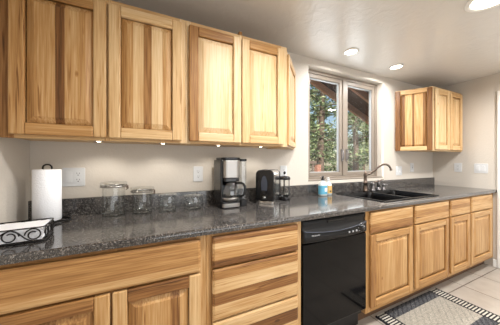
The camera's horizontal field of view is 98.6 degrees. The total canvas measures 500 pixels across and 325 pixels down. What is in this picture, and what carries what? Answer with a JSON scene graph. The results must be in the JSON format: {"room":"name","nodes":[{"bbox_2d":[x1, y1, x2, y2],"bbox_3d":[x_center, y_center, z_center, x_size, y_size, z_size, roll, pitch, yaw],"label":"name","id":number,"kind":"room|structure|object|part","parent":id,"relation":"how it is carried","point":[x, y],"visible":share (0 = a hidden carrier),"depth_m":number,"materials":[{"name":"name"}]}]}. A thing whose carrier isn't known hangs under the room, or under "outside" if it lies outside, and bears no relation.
{"room":"kitchen","nodes":[
{"label":"kitchen","id":0,"kind":"room"},
{"bbox_2d":[0,138,29,223],"bbox_3d":[-0.443,0.104,-0.684,0.120,2.285,4.540,0,0,-25],"label":"wall","id":1,"kind":"structure","parent":0,"point":[14,152],"depth_m":1.12,"materials":[{"name":"beige paint"}]},
{"bbox_2d":[30,52,432,200],"bbox_3d":[0.646,0.080,2.254,4.552,2.435,0.150,0,0,-25],"label":"wall","id":2,"kind":"structure","parent":0,"point":[167,168],"depth_m":1.71,"materials":[{"name":"beige paint"}]},
{"bbox_2d":[62,168,84,186],"bbox_3d":[-1.102,0.097,1.343,0.116,0.116,0.011,0,0,-25],"label":"outlet plate","id":3,"kind":"object","parent":2,"relation":"attached to","point":[70,176],"visible":0.98,"depth_m":1.34,"materials":[{"name":"white plastic"}]},
{"bbox_2d":[0,0,184,144],"bbox_3d":[-0.839,-0.490,1.281,0.832,0.760,0.346,0,0,-25],"label":"upper cabinet","id":4,"kind":"object","parent":2,"relation":"attached to","point":[108,71],"visible":1,"depth_m":1.11,"materials":[{"name":"brown wood"}]},
{"bbox_3d":[-0.930,-0.483,1.058,0.374,0.714,0.020,0,0,-25],"label":"door","id":5,"kind":"part","parent":4,"relation":"part of","materials":[{"name":"brown wood"}]},
{"bbox_3d":[-0.930,-0.483,1.058,0.258,0.597,0.014,0,0,-25],"label":"raised panel","id":6,"kind":"part","parent":4,"relation":"part of","materials":[{"name":"brown wood"}]},
{"bbox_3d":[-0.582,-0.483,1.222,0.376,0.714,0.020,0,0,-25],"label":"door","id":7,"kind":"part","parent":4,"relation":"part of","materials":[{"name":"brown wood"}]},
{"bbox_3d":[-0.582,-0.483,1.222,0.259,0.597,0.014,0,0,-25],"label":"raised panel","id":8,"kind":"part","parent":4,"relation":"part of","materials":[{"name":"brown wood"}]},
{"bbox_2d":[193,166,202,181],"bbox_3d":[-0.404,0.097,1.673,0.074,0.118,0.008,0,0,-25],"label":"outlet plate","id":9,"kind":"object","parent":2,"relation":"attached to","point":[197,170],"visible":1,"depth_m":1.67,"materials":[{"name":"white plastic"}]},
{"bbox_2d":[28,177,433,218],"bbox_3d":[0.682,0.281,2.176,4.350,0.104,0.021,0,0,-25],"label":"backsplash","id":10,"kind":"structure","parent":2,"relation":"attached to","point":[103,204],"depth_m":1.58,"materials":[{"name":"stone"}]},
{"bbox_2d":[180,20,286,147],"bbox_3d":[-0.121,-0.490,1.619,0.752,0.760,0.346,0,0,-25],"label":"upper cabinet","id":11,"kind":"object","parent":2,"relation":"attached to","point":[236,85],"visible":0.97,"depth_m":1.44,"materials":[{"name":"brown wood"}]},
{"bbox_3d":[-0.217,-0.483,1.393,0.345,0.714,0.020,0,0,-25],"label":"door","id":12,"kind":"part","parent":11,"relation":"part of","materials":[{"name":"brown wood"}]},
{"bbox_3d":[-0.218,-0.483,1.394,0.228,0.597,0.014,0,0,-25],"label":"raised panel","id":13,"kind":"part","parent":11,"relation":"part of","materials":[{"name":"brown wood"}]},
{"bbox_3d":[0.098,-0.483,1.542,0.341,0.714,0.020,0,0,-25],"label":"door","id":14,"kind":"part","parent":11,"relation":"part of","materials":[{"name":"brown wood"}]},
{"bbox_3d":[0.098,-0.483,1.542,0.224,0.597,0.014,0,0,-25],"label":"raised panel","id":15,"kind":"part","parent":11,"relation":"part of","materials":[{"name":"brown wood"}]},
{"bbox_2d":[266,53,295,149],"bbox_3d":[0.351,-0.490,1.860,0.305,0.754,0.309,0,0,-25],"label":"upper cabinet","id":16,"kind":"object","parent":2,"relation":"attached to","point":[291,74],"visible":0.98,"depth_m":1.79,"materials":[{"name":"brown wood"}]},
{"bbox_3d":[0.360,-0.481,1.851,0.020,0.710,0.384,0,0,19],"label":"door","id":17,"kind":"part","parent":16,"relation":"part of","materials":[{"name":"brown wood"}]},
{"bbox_3d":[0.360,-0.481,1.851,0.014,0.605,0.279,0,0,19],"label":"raised panel","id":18,"kind":"part","parent":16,"relation":"part of","materials":[{"name":"brown wood"}]},
{"bbox_2d":[280,166,286,175],"bbox_3d":[0.314,0.097,2.011,0.074,0.118,0.008,0,0,-25],"label":"outlet plate","id":19,"kind":"object","parent":2,"relation":"attached to","point":[282,168],"visible":0.68,"depth_m":2.01,"materials":[{"name":"white plastic"}]},
{"bbox_2d":[308,69,376,178],"bbox_3d":[1.070,-0.384,2.478,1.154,1.162,0.102,0,0,-25],"label":"window","id":20,"kind":"structure","parent":2,"relation":"in","point":[342,84],"depth_m":2.46,"materials":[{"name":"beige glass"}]},
{"bbox_3d":[0.813,-0.384,2.369,0.509,1.086,0.049,0,0,-25],"label":"casement sash","id":21,"kind":"part","parent":20,"relation":"part of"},
{"bbox_3d":[1.051,-0.073,2.433,0.020,0.140,0.038,0,0,-25],"label":"lock handle","id":22,"kind":"part","parent":20,"relation":"part of","materials":[{"name":"grey metal"}]},
{"bbox_3d":[1.116,-0.073,2.464,0.020,0.140,0.038,0,0,-25],"label":"lock handle","id":23,"kind":"part","parent":20,"relation":"part of","materials":[{"name":"grey metal"}]},
{"bbox_3d":[1.317,-0.384,2.606,0.509,1.086,0.049,0,0,-25],"label":"casement sash","id":24,"kind":"part","parent":20,"relation":"part of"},
{"bbox_2d":[308,176,382,180],"bbox_3d":[1.094,0.191,2.426,1.154,0.012,0.074,0,0,-25],"label":"trim","id":25,"kind":"structure","parent":2,"relation":"attached to","point":[371,176],"depth_m":2.37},
{"bbox_2d":[396,166,401,174],"bbox_3d":[1.918,0.119,2.764,0.122,0.118,0.011,0,0,-25],"label":"switch plate","id":26,"kind":"object","parent":2,"relation":"attached to","point":[398,168],"visible":1,"depth_m":2.76,"materials":[{"name":"white plastic"}]},
{"bbox_2d":[410,163,413,171],"bbox_3d":[2.178,0.081,2.887,0.078,0.118,0.010,0,0,-25],"label":"outlet plate","id":27,"kind":"object","parent":2,"relation":"attached to","point":[411,164],"visible":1,"depth_m":2.88,"materials":[{"name":"white plastic"}]},
{"bbox_2d":[395,86,462,151],"bbox_3d":[2.310,-0.506,2.765,0.897,0.763,0.340,0,0,-25],"label":"upper cabinet","id":28,"kind":"object","parent":2,"relation":"attached to","point":[427,119],"visible":1,"depth_m":2.62,"materials":[{"name":"brown wood"}]},
{"bbox_3d":[1.991,-0.504,2.622,0.256,0.638,0.014,0,0,34],"label":"raised panel","id":29,"kind":"part","parent":28,"relation":"part of","materials":[{"name":"brown wood"}]},
{"bbox_3d":[1.991,-0.504,2.622,0.362,0.743,0.020,0,0,34],"label":"panel","id":30,"kind":"part","parent":28,"relation":"part of","materials":[{"name":"brown wood"}]},
{"bbox_3d":[2.324,-0.501,2.595,0.312,0.717,0.020,0,0,-25],"label":"door","id":31,"kind":"part","parent":28,"relation":"part of","materials":[{"name":"brown wood"}]},
{"bbox_3d":[2.324,-0.501,2.595,0.195,0.600,0.014,0,0,-25],"label":"raised panel","id":32,"kind":"part","parent":28,"relation":"part of","materials":[{"name":"brown wood"}]},
{"bbox_3d":[2.460,-0.506,2.684,0.694,0.763,0.018,0,0,-25],"label":"frame","id":33,"kind":"part","parent":28,"relation":"part of","materials":[{"name":"brown wood"}]},
{"bbox_3d":[2.615,-0.501,2.732,0.195,0.600,0.014,0,0,-25],"label":"raised panel","id":34,"kind":"part","parent":28,"relation":"part of","materials":[{"name":"brown wood"}]},
{"bbox_3d":[2.616,-0.501,2.732,0.312,0.717,0.020,0,0,-25],"label":"door","id":35,"kind":"part","parent":28,"relation":"part of","materials":[{"name":"brown wood"}]},
{"bbox_2d":[112,0,499,87],"bbox_3d":[1.580,-1.163,0.268,4.552,0.250,4.540,0,0,-25],"label":"ceiling","id":36,"kind":"structure","parent":0,"point":[438,43],"depth_m":1.70,"materials":[{"name":"paint"}]},
{"bbox_2d":[343,48,358,55],"bbox_3d":[0.952,-1.032,2.028,0.136,0.011,0.136,0,0,-25],"label":"recessed light","id":37,"kind":"object","parent":36,"relation":"in","point":[351,51],"visible":1,"depth_m":2.02,"materials":[{"name":"beige"}]},
{"bbox_2d":[389,64,403,69],"bbox_3d":[1.597,-1.032,2.349,0.136,0.011,0.136,0,0,-25],"label":"recessed light","id":38,"kind":"object","parent":36,"relation":"in","point":[396,66],"visible":1,"depth_m":2.34,"materials":[{"name":"beige"}]},
{"bbox_2d":[464,0,499,11],"bbox_3d":[1.536,-1.032,1.364,0.250,0.011,0.250,0,0,-25],"label":"recessed light","id":39,"kind":"object","parent":36,"relation":"in","point":[471,5],"visible":1,"depth_m":1.42,"materials":[{"name":"beige"}]},
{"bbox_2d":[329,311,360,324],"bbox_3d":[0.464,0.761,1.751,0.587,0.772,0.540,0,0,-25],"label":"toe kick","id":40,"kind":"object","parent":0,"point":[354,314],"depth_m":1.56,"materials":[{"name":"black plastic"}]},
{"bbox_2d":[357,263,499,324],"bbox_3d":[1.580,1.297,0.268,4.552,0.100,4.540,0,0,-25],"label":"floor","id":41,"kind":"structure","parent":0,"point":[479,286],"depth_m":2.10,"materials":[{"name":"beige tile"}]},
{"bbox_2d":[0,235,205,324],"bbox_3d":[-0.750,0.807,1.165,0.892,0.880,0.620,0,0,-25],"label":"base cabinet","id":42,"kind":"object","parent":41,"relation":"on","point":[159,283],"visible":0.85,"depth_m":0.91,"materials":[{"name":"brown wood"}]},
{"bbox_3d":[-0.785,0.828,0.817,0.430,0.545,0.020,0,0,-25],"label":"door","id":43,"kind":"part","parent":42,"relation":"part of","materials":[{"name":"brown wood"}]},
{"bbox_3d":[-0.786,0.828,0.817,0.313,0.428,0.014,0,0,-25],"label":"raised panel","id":44,"kind":"part","parent":42,"relation":"part of","materials":[{"name":"brown wood"}]},
{"bbox_3d":[-0.415,0.828,0.991,0.372,0.545,0.020,0,0,-25],"label":"door","id":45,"kind":"part","parent":42,"relation":"part of","materials":[{"name":"brown wood"}]},
{"bbox_3d":[-0.416,0.828,0.991,0.255,0.428,0.014,0,0,-25],"label":"raised panel","id":46,"kind":"part","parent":42,"relation":"part of","materials":[{"name":"brown wood"}]},
{"bbox_2d":[206,221,300,324],"bbox_3d":[-0.073,0.807,1.484,0.602,0.880,0.620,0,0,-25],"label":"base cabinet","id":47,"kind":"object","parent":41,"relation":"on","point":[253,276],"visible":0.78,"depth_m":1.19,"materials":[{"name":"brown wood"}]},
{"bbox_3d":[0.051,0.962,1.210,0.536,0.276,0.020,0,0,-25],"label":"drawer","id":48,"kind":"part","parent":47,"relation":"part of","materials":[{"name":"brown wood"}]},
{"bbox_3d":[0.051,0.684,1.210,0.536,0.262,0.020,0,0,-25],"label":"drawer","id":49,"kind":"part","parent":47,"relation":"part of","materials":[{"name":"brown wood"}]},
{"bbox_3d":[0.051,0.465,1.210,0.536,0.158,0.020,0,0,-25],"label":"drawer","id":50,"kind":"part","parent":47,"relation":"part of","materials":[{"name":"brown wood"}]},
{"bbox_2d":[301,212,366,324],"bbox_3d":[0.479,0.811,1.717,0.587,0.872,0.615,0,0,-25],"label":"dishwasher","id":51,"kind":"object","parent":41,"relation":"on","point":[333,249],"visible":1,"depth_m":1.45,"materials":[{"name":"black metal"}]},
{"bbox_3d":[0.592,0.449,1.479,0.587,0.140,0.062,0,0,-25],"label":"control panel","id":52,"kind":"part","parent":51,"relation":"part of","materials":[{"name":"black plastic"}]},
{"bbox_3d":[0.566,1.172,1.534,0.571,0.150,0.020,0,0,-25],"label":"kick plate","id":53,"kind":"part","parent":51,"relation":"part of","materials":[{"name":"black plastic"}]},
{"bbox_2d":[358,200,448,320],"bbox_3d":[1.280,0.807,2.121,1.194,0.880,0.620,0,0,-25],"label":"base cabinet","id":54,"kind":"object","parent":41,"relation":"on","point":[407,247],"visible":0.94,"depth_m":1.79,"materials":[{"name":"brown wood"}]},
{"bbox_2d":[0,185,496,265],"bbox_3d":[0.813,0.349,1.898,4.350,0.032,0.636,0,0,-25],"label":"countertop","id":55,"kind":"structure","parent":54,"relation":"on","point":[85,233],"depth_m":1.23,"materials":[{"name":"stone"}]},
{"bbox_2d":[0,218,53,246],"bbox_3d":[-0.987,0.299,0.911,0.212,0.062,0.166,0,0,-32],"label":"tray","id":56,"kind":"object","parent":55,"relation":"on","point":[50,223],"visible":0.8,"depth_m":0.88,"materials":[{"name":"black metal"}]},
{"bbox_2d":[0,220,49,244],"bbox_3d":[-0.986,0.299,0.912,0.188,0.052,0.140,0,0,-32],"label":"dish","id":57,"kind":"object","parent":56,"relation":"in","point":[3,227],"visible":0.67,"depth_m":0.89,"materials":[{"name":"white ceramic"}]},
{"bbox_3d":[-0.987,0.271,0.911,0.211,0.005,0.165,0,0,-32],"label":"rail","id":58,"kind":"part","parent":56,"relation":"part of","materials":[{"name":"black metal"}]},
{"bbox_3d":[-0.987,0.327,0.911,0.212,0.006,0.166,0,0,-32],"label":"rail","id":59,"kind":"part","parent":56,"relation":"part of","materials":[{"name":"black metal"}]},
{"bbox_2d":[28,164,71,224],"bbox_3d":[-1.108,0.172,1.175,0.205,0.321,0.205,0,0,-25],"label":"towel holder","id":60,"kind":"object","parent":55,"relation":"on","point":[50,165],"visible":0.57,"depth_m":1.18,"materials":[{"name":"black metal"}]},
{"bbox_2d":[32,169,61,220],"bbox_3d":[-1.108,0.182,1.175,0.120,0.278,0.120,0,0,-25],"label":"paper towel roll","id":61,"kind":"object","parent":60,"relation":"on","point":[46,183],"visible":0.8,"depth_m":1.13,"materials":[{"name":"white paper"}]},
{"bbox_2d":[99,181,128,216],"bbox_3d":[-0.846,0.229,1.343,0.153,0.208,0.148,0,0,-25],"label":"glass canister","id":62,"kind":"object","parent":55,"relation":"on","point":[110,185],"visible":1,"depth_m":1.34,"materials":[{"name":"clear glass"}]},
{"bbox_2d":[130,186,154,213],"bbox_3d":[-0.704,0.249,1.415,0.149,0.168,0.143,0,0,-25],"label":"glass canister","id":63,"kind":"object","parent":55,"relation":"on","point":[136,190],"visible":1,"depth_m":1.42,"materials":[{"name":"clear glass"}]},
{"bbox_2d":[159,193,176,211],"bbox_3d":[-0.564,0.277,1.475,0.121,0.112,0.121,0,0,-25],"label":"glass canister","id":64,"kind":"object","parent":55,"relation":"on","point":[162,193],"visible":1,"depth_m":1.49,"materials":[{"name":"clear glass"}]},
{"bbox_2d":[183,193,202,208],"bbox_3d":[-0.408,0.285,1.549,0.141,0.096,0.141,0,0,-25],"label":"glass canister","id":65,"kind":"object","parent":55,"relation":"on","point":[193,193],"visible":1,"depth_m":1.54,"materials":[{"name":"clear glass"}]},
{"bbox_2d":[214,157,246,208],"bbox_3d":[-0.137,0.152,1.615,0.217,0.362,0.202,0,0,-25],"label":"coffee maker","id":66,"kind":"object","parent":55,"relation":"on","point":[226,169],"visible":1,"depth_m":1.54,"materials":[{"name":"black plastic"}]},
{"bbox_3d":[-0.165,-0.019,1.610,0.147,0.020,0.182,0,0,-25],"label":"lid","id":67,"kind":"part","parent":66,"relation":"part of","materials":[{"name":"black plastic"}]},
{"bbox_3d":[-0.151,0.160,1.582,0.104,0.026,0.104,0,0,-25],"label":"carafe lid","id":68,"kind":"part","parent":66,"relation":"part of","materials":[{"name":"black plastic"}]},
{"bbox_3d":[-0.067,0.204,1.564,0.076,0.116,0.024,0,0,7],"label":"carafe handle","id":69,"kind":"part","parent":66,"relation":"part of","materials":[{"name":"black plastic"}]},
{"bbox_3d":[-0.077,0.308,1.671,0.061,0.050,0.150,0,0,-25],"label":"tank","id":70,"kind":"part","parent":66,"relation":"part of","materials":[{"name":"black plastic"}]},
{"bbox_2d":[256,169,279,203],"bbox_3d":[0.146,0.199,1.757,0.150,0.267,0.214,0,0,25],"label":"toaster","id":71,"kind":"object","parent":55,"relation":"on","point":[267,180],"visible":1,"depth_m":1.69,"materials":[{"name":"black plastic"}]},
{"bbox_2d":[279,171,289,200],"bbox_3d":[0.297,0.209,1.881,0.100,0.247,0.119,0,0,-28],"label":"press","id":72,"kind":"object","parent":55,"relation":"on","point":[284,197],"visible":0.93,"depth_m":1.85,"materials":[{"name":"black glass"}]},
{"bbox_3d":[0.301,0.141,1.873,0.100,0.032,0.100,0,0,-10],"label":"lid","id":73,"kind":"part","parent":72,"relation":"part of","materials":[{"name":"black plastic"}]},
{"bbox_2d":[318,176,326,195],"bbox_3d":[0.710,0.237,2.096,0.090,0.192,0.062,0,0,-25],"label":"soap bottle","id":74,"kind":"object","parent":55,"relation":"on","point":[322,186],"visible":1,"depth_m":2.07,"materials":[{"name":"blue plastic"}]},
{"bbox_2d":[327,177,331,194],"bbox_3d":[0.788,0.246,2.159,0.068,0.174,0.052,0,0,-25],"label":"soap bottle","id":75,"kind":"object","parent":55,"relation":"on","point":[329,185],"visible":0.86,"depth_m":2.14,"materials":[{"name":"white plastic"}]},
{"bbox_2d":[363,163,391,191],"bbox_3d":[1.364,0.173,2.305,0.280,0.306,0.053,0,0,20],"label":"faucet","id":76,"kind":"object","parent":55,"relation":"on","point":[365,189],"visible":1,"depth_m":2.32,"materials":[{"name":"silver metal"}]},
{"bbox_3d":[1.373,0.088,2.300,0.251,0.136,0.024,0,0,20],"label":"spout","id":77,"kind":"part","parent":76,"relation":"part of","materials":[{"name":"silver metal"}]},
{"bbox_2d":[336,189,438,201],"bbox_3d":[1.364,0.429,2.156,0.825,0.207,0.516,0,0,-25],"label":"sink","id":78,"kind":"object","parent":55,"relation":"in","point":[388,195],"visible":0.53,"depth_m":2.22,"materials":[{"name":"black"}]},
{"bbox_2d":[370,179,381,190],"bbox_3d":[1.403,0.261,2.398,0.118,0.130,0.050,0,0,3],"label":"lever","id":79,"kind":"object","parent":78,"relation":"on","point":[371,183],"visible":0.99,"depth_m":2.38,"materials":[{"name":"grey metal"}]},
{"bbox_3d":[1.368,0.277,2.400,0.050,0.098,0.049,0,0,-25],"label":"handle","id":80,"kind":"part","parent":79,"relation":"part of","materials":[{"name":"grey metal"}]},
{"bbox_3d":[1.195,0.430,2.045,0.368,0.206,0.403,0,0,-25],"label":"bowl","id":81,"kind":"part","parent":78,"relation":"part of","materials":[{"name":"black"}]},
{"bbox_2d":[376,179,383,189],"bbox_3d":[1.470,0.262,2.442,0.072,0.129,0.050,0,0,4],"label":"sprayer","id":82,"kind":"object","parent":78,"relation":"on","point":[378,183],"visible":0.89,"depth_m":2.43,"materials":[{"name":"grey metal"}]},
{"bbox_3d":[1.558,0.430,2.216,0.368,0.206,0.403,0,0,-25],"label":"bowl","id":83,"kind":"part","parent":78,"relation":"part of","materials":[{"name":"black"}]},
{"bbox_3d":[1.145,0.462,1.725,0.540,0.158,0.020,0,0,-25],"label":"drawer","id":84,"kind":"part","parent":54,"relation":"part of","materials":[{"name":"brown wood"}]},
{"bbox_3d":[1.145,0.827,1.725,0.540,0.547,0.020,0,0,-25],"label":"door","id":85,"kind":"part","parent":54,"relation":"part of","materials":[{"name":"brown wood"}]},
{"bbox_3d":[1.144,0.827,1.725,0.423,0.430,0.014,0,0,-25],"label":"raised panel","id":86,"kind":"part","parent":54,"relation":"part of","materials":[{"name":"brown wood"}]},
{"bbox_3d":[1.675,0.462,1.974,0.560,0.158,0.020,0,0,-25],"label":"drawer","id":87,"kind":"part","parent":54,"relation":"part of","materials":[{"name":"brown wood"}]},
{"bbox_3d":[1.675,0.827,1.974,0.560,0.547,0.020,0,0,-25],"label":"door","id":88,"kind":"part","parent":54,"relation":"part of","materials":[{"name":"brown wood"}]},
{"bbox_3d":[1.675,0.827,1.975,0.443,0.430,0.014,0,0,-25],"label":"raised panel","id":89,"kind":"part","parent":54,"relation":"part of","materials":[{"name":"brown wood"}]},
{"bbox_2d":[375,288,499,324],"bbox_3d":[1.506,1.242,1.709,0.900,0.010,0.450,0,0,-25],"label":"woven rug","id":90,"kind":"object","parent":41,"relation":"on","point":[436,306],"visible":1,"depth_m":1.75,"materials":[{"name":"beige fabric"}]},
{"bbox_2d":[438,193,492,283],"bbox_3d":[2.300,0.807,2.600,1.058,0.880,0.620,0,0,-25],"label":"base cabinet","id":91,"kind":"object","parent":41,"relation":"on","point":[470,218],"visible":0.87,"depth_m":2.29,"materials":[{"name":"brown wood"}]},
{"bbox_3d":[2.146,0.462,2.196,0.397,0.158,0.020,0,0,-25],"label":"drawer","id":92,"kind":"part","parent":91,"relation":"part of","materials":[{"name":"brown wood"}]},
{"bbox_3d":[2.146,0.827,2.196,0.397,0.547,0.020,0,0,-25],"label":"door","id":93,"kind":"part","parent":91,"relation":"part of","materials":[{"name":"brown wood"}]},
{"bbox_3d":[2.146,0.827,2.196,0.280,0.430,0.014,0,0,-25],"label":"raised panel","id":94,"kind":"part","parent":91,"relation":"part of","materials":[{"name":"brown wood"}]},
{"bbox_3d":[2.591,0.462,2.406,0.506,0.158,0.020,0,0,-25],"label":"drawer","id":95,"kind":"part","parent":91,"relation":"part of","materials":[{"name":"brown wood"}]},
{"bbox_3d":[2.591,0.827,2.406,0.506,0.547,0.020,0,0,-25],"label":"door","id":96,"kind":"part","parent":91,"relation":"part of","materials":[{"name":"brown wood"}]},
{"bbox_3d":[2.591,0.827,2.406,0.389,0.430,0.014,0,0,-25],"label":"raised panel","id":97,"kind":"part","parent":91,"relation":"part of","materials":[{"name":"brown wood"}]},
{"bbox_2d":[433,73,499,265],"bbox_3d":[3.603,0.104,1.220,0.120,2.285,4.540,0,0,-25],"label":"wall","id":98,"kind":"structure","parent":0,"point":[480,94],"depth_m":2.69,"materials":[{"name":"beige paint"}]},
{"bbox_2d":[454,163,461,171],"bbox_3d":[2.763,0.079,2.856,0.008,0.118,0.078,0,0,-25],"label":"outlet plate","id":99,"kind":"object","parent":98,"relation":"attached to","point":[457,166],"visible":1,"depth_m":2.85,"materials":[{"name":"white plastic"}]},
{"bbox_2d":[474,164,487,172],"bbox_3d":[2.854,0.085,2.658,0.011,0.118,0.122,0,0,-25],"label":"switch plate","id":100,"kind":"object","parent":98,"relation":"attached to","point":[478,168],"visible":1,"depth_m":2.66,"materials":[{"name":"white plastic"}]},
{"bbox_2d":[497,91,499,267],"bbox_3d":[3.095,0.209,2.070,0.076,2.075,0.990,0,0,-25],"label":"door","id":101,"kind":"structure","parent":98,"relation":"in","point":[498,92],"depth_m":2.52,"materials":[{"name":"white paint"}]},
{"label":"outside","id":102,"kind":"structure","parent":0,"visible":0},
{"bbox_3d":[2.692,2.147,27.161,52.000,0.600,43.140,0,0,-25],"label":"ground","id":103,"kind":"structure","parent":102,"visible":0},
{"bbox_2d":[310,161,320,171],"bbox_3d":[0.942,0.917,4.339,1.200,1.860,0.090,0,0,-25],"label":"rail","id":104,"kind":"object","parent":103,"relation":"on","point":[314,168],"visible":0.09,"depth_m":4.52,"materials":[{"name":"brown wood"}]},
{"bbox_3d":[1.440,0.957,4.573,0.100,1.780,0.090,0,0,-25],"label":"post","id":105,"kind":"part","parent":104,"relation":"part of","materials":[{"name":"red"}]},
{"bbox_2d":[310,115,332,170],"bbox_3d":[3.151,-0.664,12.551,3.227,5.127,3.158,0,0,-25],"label":"pine tree","id":106,"kind":"object","parent":103,"relation":"on","point":[311,119],"visible":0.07,"depth_m":12.26,"materials":[{"name":"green plant"}]},
{"bbox_2d":[310,106,334,162],"bbox_3d":[7.140,-1.936,22.233,4.401,7.674,3.849,0,0,-13],"label":"pine tree","id":107,"kind":"object","parent":103,"relation":"on","point":[315,111],"visible":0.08,"depth_m":22.11,"materials":[{"name":"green plant"}]},
{"bbox_2d":[310,85,350,171],"bbox_3d":[2.055,-1.195,6.724,2.179,6.217,2.459,0,0,20],"label":"pine tree","id":108,"kind":"object","parent":103,"relation":"on","point":[320,99],"visible":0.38,"depth_m":6.64,"materials":[{"name":"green plant"}]},
{"bbox_2d":[324,97,365,170],"bbox_3d":[6.599,-1.612,15.854,3.651,7.025,3.949,0,0,23],"label":"pine tree","id":109,"kind":"object","parent":103,"relation":"on","point":[330,130],"visible":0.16,"depth_m":15.47,"materials":[{"name":"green plant"}]},
{"bbox_2d":[324,112,368,171],"bbox_3d":[4.359,-1.195,8.885,2.426,6.220,2.563,0,0,-29],"label":"pine tree","id":110,"kind":"object","parent":103,"relation":"on","point":[357,137],"visible":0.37,"depth_m":8.54,"materials":[{"name":"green plant"}]},
{"bbox_2d":[348,117,368,155],"bbox_3d":[6.782,-1.199,11.641,2.710,6.211,3.022,0,0,-42],"label":"pine tree","id":111,"kind":"object","parent":103,"relation":"on","point":[364,147],"visible":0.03,"depth_m":11.89,"materials":[{"name":"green plant"}]},
{"bbox_2d":[349,115,368,170],"bbox_3d":[9.979,-1.980,19.149,4.124,7.770,3.537,0,0,-25],"label":"pine tree","id":112,"kind":"object","parent":103,"relation":"on","point":[365,161],"visible":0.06,"depth_m":18.99,"materials":[{"name":"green plant"}]},
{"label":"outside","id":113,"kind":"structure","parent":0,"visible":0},
{"bbox_2d":[310,79,368,124],"bbox_3d":[1.677,-1.578,3.718,5.400,2.360,1.500,0,0,-25],"label":"porch roof","id":114,"kind":"structure","parent":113,"point":[358,100],"depth_m":4.46,"materials":[{"name":"brown wood"}]}
]}

